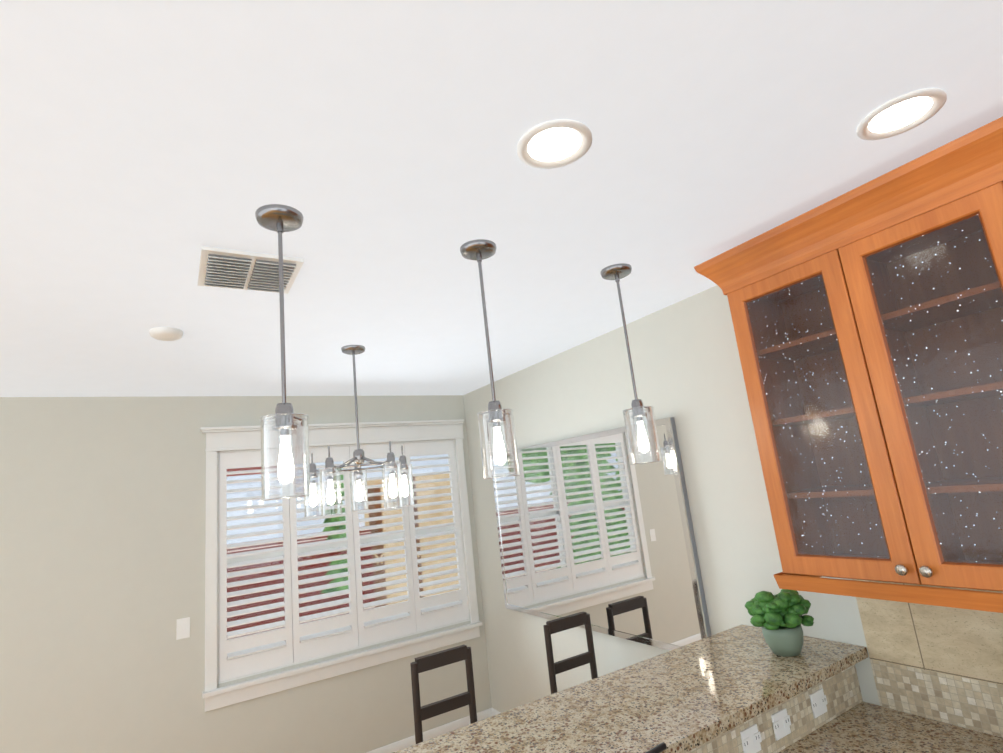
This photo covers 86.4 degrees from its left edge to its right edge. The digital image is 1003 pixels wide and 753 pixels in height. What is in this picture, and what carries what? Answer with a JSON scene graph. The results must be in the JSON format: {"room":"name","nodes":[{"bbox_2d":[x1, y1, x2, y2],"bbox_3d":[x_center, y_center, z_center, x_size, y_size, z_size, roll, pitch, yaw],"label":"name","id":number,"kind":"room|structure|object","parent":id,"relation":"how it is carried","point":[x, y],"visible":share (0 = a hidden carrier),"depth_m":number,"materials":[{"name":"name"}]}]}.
{"room":"kitchen","nodes":[
{"label":"kitchen","id":0,"kind":"room"},
{"bbox_2d":[0,395,487,752],"bbox_3d":[-2.460,1.407,3.056,5.160,2.600,0.150,1,-14,-31],"label":"wall","id":1,"kind":"structure","parent":0,"point":[102,545],"depth_m":3.20,"materials":[{"name":"beige paint"}]},
{"bbox_2d":[176,617,189,639],"bbox_3d":[-1.936,1.531,3.249,0.070,0.115,0.008,1,-14,-31],"label":"light switch","id":2,"kind":"object","parent":1,"relation":"attached to","point":[183,625],"depth_m":3.25,"materials":[{"name":"white plastic"}]},
{"bbox_2d":[200,419,481,711],"bbox_3d":[-1.099,1.202,3.904,1.936,1.713,0.187,1,-14,-31],"label":"window","id":3,"kind":"structure","parent":1,"relation":"in","point":[231,439],"depth_m":3.75,"materials":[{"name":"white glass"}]},
{"bbox_2d":[219,441,467,681],"bbox_3d":[-1.078,1.211,3.891,1.731,1.401,0.065,1,-14,-31],"label":"window shutters","id":4,"kind":"object","parent":3,"relation":"attached to","point":[293,640],"visible":0.85,"depth_m":3.77,"materials":[{"name":"white wood"}]},
{"bbox_2d":[366,708,490,752],"bbox_3d":[-2.288,2.584,2.741,5.219,0.145,0.016,1,-14,-31],"label":"baseboard","id":5,"kind":"structure","parent":1,"relation":"attached to","point":[431,733],"depth_m":3.85,"materials":[{"name":"white wood"}]},
{"bbox_2d":[0,0,1002,396],"bbox_3d":[-1.001,-0.613,0.730,5.520,0.100,6.410,1,-14,-31],"label":"ceiling","id":6,"kind":"structure","parent":0,"point":[148,148],"depth_m":1.33,"materials":[{"name":"white paint"}]},
{"bbox_2d":[149,327,182,340],"bbox_3d":[-1.436,-0.179,2.291,0.124,0.030,0.124,1,-14,-31],"label":"smoke detector","id":7,"kind":"object","parent":6,"relation":"attached to","point":[165,333],"visible":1,"depth_m":2.26,"materials":[{"name":"white plastic"}]},
{"bbox_2d":[198,246,303,293],"bbox_3d":[-0.850,-0.345,1.802,0.295,0.025,0.295,1,-14,-31],"label":"ceiling vent","id":8,"kind":"object","parent":6,"relation":"in","point":[231,269],"visible":0.98,"depth_m":1.76,"materials":[{"name":"grey metal"}]},
{"bbox_2d":[255,204,310,500],"bbox_3d":[-0.577,-0.072,1.411,0.124,0.771,0.124,1,-14,-31],"label":"pendant light","id":9,"kind":"object","parent":6,"relation":"hanging from","point":[279,219],"visible":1,"depth_m":1.37,"materials":[{"name":"clear glass"}]},
{"bbox_2d":[303,345,414,516],"bbox_3d":[-0.730,0.262,2.769,0.537,0.846,0.552,1,-14,-31],"label":"chandelier","id":10,"kind":"object","parent":6,"relation":"hanging from","point":[359,458],"visible":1,"depth_m":2.68,"materials":[{"name":"clear glass"}]},
{"bbox_2d":[460,239,520,478],"bbox_3d":[-0.039,-0.062,1.740,0.124,0.771,0.124,1,-14,-31],"label":"pendant light","id":11,"kind":"object","parent":6,"relation":"hanging from","point":[479,250],"visible":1,"depth_m":1.69,"materials":[{"name":"clear glass"}]},
{"bbox_2d":[517,119,591,168],"bbox_3d":[0.130,-0.561,1.303,0.184,0.010,0.184,1,-14,-31],"label":"recessed light","id":12,"kind":"object","parent":6,"relation":"in","point":[554,143],"visible":1,"depth_m":1.30,"materials":[{"name":"white plastic"}]},
{"bbox_2d":[600,263,662,464],"bbox_3d":[0.500,-0.053,2.070,0.124,0.771,0.124,1,-14,-31],"label":"pendant light","id":13,"kind":"object","parent":6,"relation":"hanging from","point":[616,272],"visible":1,"depth_m":2.02,"materials":[{"name":"clear glass"}]},
{"bbox_2d":[856,88,946,139],"bbox_3d":[0.994,-0.648,1.333,0.184,0.010,0.184,1,-14,-31],"label":"recessed light","id":14,"kind":"object","parent":6,"relation":"in","point":[901,114],"visible":1,"depth_m":1.33,"materials":[{"name":"white plastic"}]},
{"bbox_2d":[460,285,1002,737],"bbox_3d":[1.418,0.742,1.854,0.180,2.600,6.410,1,-14,-31],"label":"wall","id":15,"kind":"structure","parent":0,"point":[686,363],"depth_m":2.74,"materials":[{"name":"beige paint"}]},
{"bbox_2d":[490,708,500,715],"bbox_3d":[0.548,2.351,3.098,0.016,0.145,2.369,1,-14,-31],"label":"baseboard","id":16,"kind":"structure","parent":15,"relation":"attached to","point":[493,712],"depth_m":4.08,"materials":[{"name":"white wood"}]},
{"bbox_2d":[490,417,711,650],"bbox_3d":[0.445,0.948,3.284,0.037,1.115,1.790,1,-14,-31],"label":"wall mirror","id":17,"kind":"object","parent":15,"relation":"attached to","point":[597,527],"visible":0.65,"depth_m":3.02,"materials":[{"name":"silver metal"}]},
{"bbox_2d":[694,117,1002,612],"bbox_3d":[1.806,-0.216,0.677,0.472,1.196,3.322,1,-14,-31],"label":"upper cabinet","id":18,"kind":"object","parent":15,"relation":"attached to","point":[867,319],"visible":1,"depth_m":1.67,"materials":[{"name":"orange wood"}]},
{"bbox_2d":[852,579,1002,736],"bbox_3d":[2.139,0.729,0.552,0.010,0.754,3.203,1,-14,-31],"label":"backsplash","id":19,"kind":"structure","parent":15,"relation":"attached to","point":[942,664],"depth_m":1.73,"materials":[{"name":"tile"}]},
{"bbox_3d":[-0.717,2.017,0.190,5.520,0.100,6.410,1,-14,-31],"label":"floor","id":20,"kind":"structure","parent":0,"visible":0},
{"bbox_2d":[410,645,476,743],"bbox_3d":[-0.130,1.788,2.285,0.440,1.060,0.460,1,-14,-31],"label":"dining chair","id":21,"kind":"object","parent":20,"relation":"on","point":[424,663],"visible":0.88,"depth_m":2.51,"materials":[{"name":"black wood"}]},
{"bbox_2d":[543,611,597,693],"bbox_3d":[0.518,1.799,2.681,0.440,1.060,0.460,1,-14,-31],"label":"dining chair","id":22,"kind":"object","parent":20,"relation":"on","point":[550,627],"visible":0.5,"depth_m":2.91,"materials":[{"name":"black wood"}]},
{"bbox_3d":[2.058,1.184,0.038,0.630,0.878,2.636,1,-14,-31],"label":"wall","id":23,"kind":"structure","parent":20,"relation":"on","visible":0},
{"bbox_2d":[778,701,890,752],"bbox_3d":[0.410,1.086,0.999,2.463,0.030,0.660,1,-14,-31],"label":"countertop","id":24,"kind":"structure","parent":23,"relation":"on","point":[863,727],"depth_m":1.73,"materials":[{"name":"brown stone"}]},
{"bbox_2d":[645,742,666,752],"bbox_3d":[0.393,0.997,1.200,0.145,0.226,0.207,1,-14,-31],"label":"faucet","id":25,"kind":"object","parent":24,"relation":"on","point":[660,747],"visible":1,"depth_m":1.31,"materials":[{"name":"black metal"}]},
{"bbox_2d":[830,709,1002,752],"bbox_3d":[1.178,1.099,1.469,0.663,0.030,0.360,1,-14,-31],"label":"countertop","id":26,"kind":"structure","parent":23,"relation":"on","point":[899,731],"depth_m":1.63,"materials":[{"name":"brown stone"}]},
{"bbox_3d":[0.347,1.461,0.965,2.611,1.069,0.784,1,-14,-31],"label":"wall","id":27,"kind":"structure","parent":20,"relation":"on","visible":0},
{"bbox_2d":[393,625,867,752],"bbox_3d":[0.206,0.952,1.175,2.644,0.034,1.111,1,-14,-31],"label":"bar","id":28,"kind":"object","parent":27,"relation":"on","point":[687,697],"visible":0.94,"depth_m":1.65,"materials":[{"name":"beige stone"}]},
{"bbox_2d":[745,589,813,656],"bbox_3d":[1.020,0.895,1.962,0.227,0.219,0.222,1,-14,-31],"label":"potted plant","id":29,"kind":"object","parent":28,"relation":"on","point":[779,618],"visible":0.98,"depth_m":1.91,"materials":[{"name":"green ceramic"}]},
{"bbox_2d":[686,664,862,752],"bbox_3d":[0.233,1.069,1.288,2.462,0.154,0.008,1,-14,-31],"label":"backsplash","id":30,"kind":"structure","parent":27,"relation":"attached to","point":[842,691],"depth_m":1.72,"materials":[{"name":"tile"}]},
{"bbox_2d":[740,724,761,752],"bbox_3d":[0.743,1.084,1.589,0.088,0.070,0.007,1,-14,-31],"label":"electrical outlet plate","id":31,"kind":"object","parent":30,"relation":"attached to","point":[751,736],"depth_m":1.59,"materials":[{"name":"white plastic"}]},
{"bbox_2d":[771,708,790,740],"bbox_3d":[0.875,1.086,1.670,0.088,0.070,0.007,1,-14,-31],"label":"electrical outlet plate","id":32,"kind":"object","parent":30,"relation":"attached to","point":[781,721],"depth_m":1.67,"materials":[{"name":"white plastic"}]},
{"bbox_2d":[809,688,827,717],"bbox_3d":[1.057,1.089,1.781,0.088,0.070,0.007,1,-14,-31],"label":"electrical outlet plate","id":33,"kind":"object","parent":30,"relation":"attached to","point":[818,700],"depth_m":1.78,"materials":[{"name":"white plastic"}]},
{"label":"outside","id":34,"kind":"structure","parent":0,"visible":0},
{"bbox_2d":[227,454,448,544],"bbox_3d":[-4.221,0.054,4.038,22.000,8.000,2.630,1,-14,-31],"label":"sky","id":35,"kind":"structure","parent":34,"point":[300,506],"depth_m":6.17,"materials":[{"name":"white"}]},
{"bbox_2d":[227,526,419,639],"bbox_3d":[-5.176,2.525,3.621,10.011,1.820,0.070,1,-14,-31],"label":"fence","id":36,"kind":"object","parent":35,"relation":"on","point":[270,573],"depth_m":5.49,"materials":[{"name":"red"}]},
{"bbox_2d":[227,466,458,613],"bbox_3d":[-3.495,1.957,5.192,11.500,3.200,0.200,1,-14,-31],"label":"houses","id":37,"kind":"structure","parent":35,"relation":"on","point":[394,512],"depth_m":6.59,"materials":[{"name":"beige"}]},
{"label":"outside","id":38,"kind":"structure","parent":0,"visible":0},
{"bbox_2d":[321,468,360,592],"bbox_3d":[-5.663,1.433,3.721,9.533,4.090,1.886,1,-14,-31],"label":"trees","id":39,"kind":"object","parent":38,"point":[342,518],"depth_m":5.85,"materials":[{"name":"green plant"}]}
]}

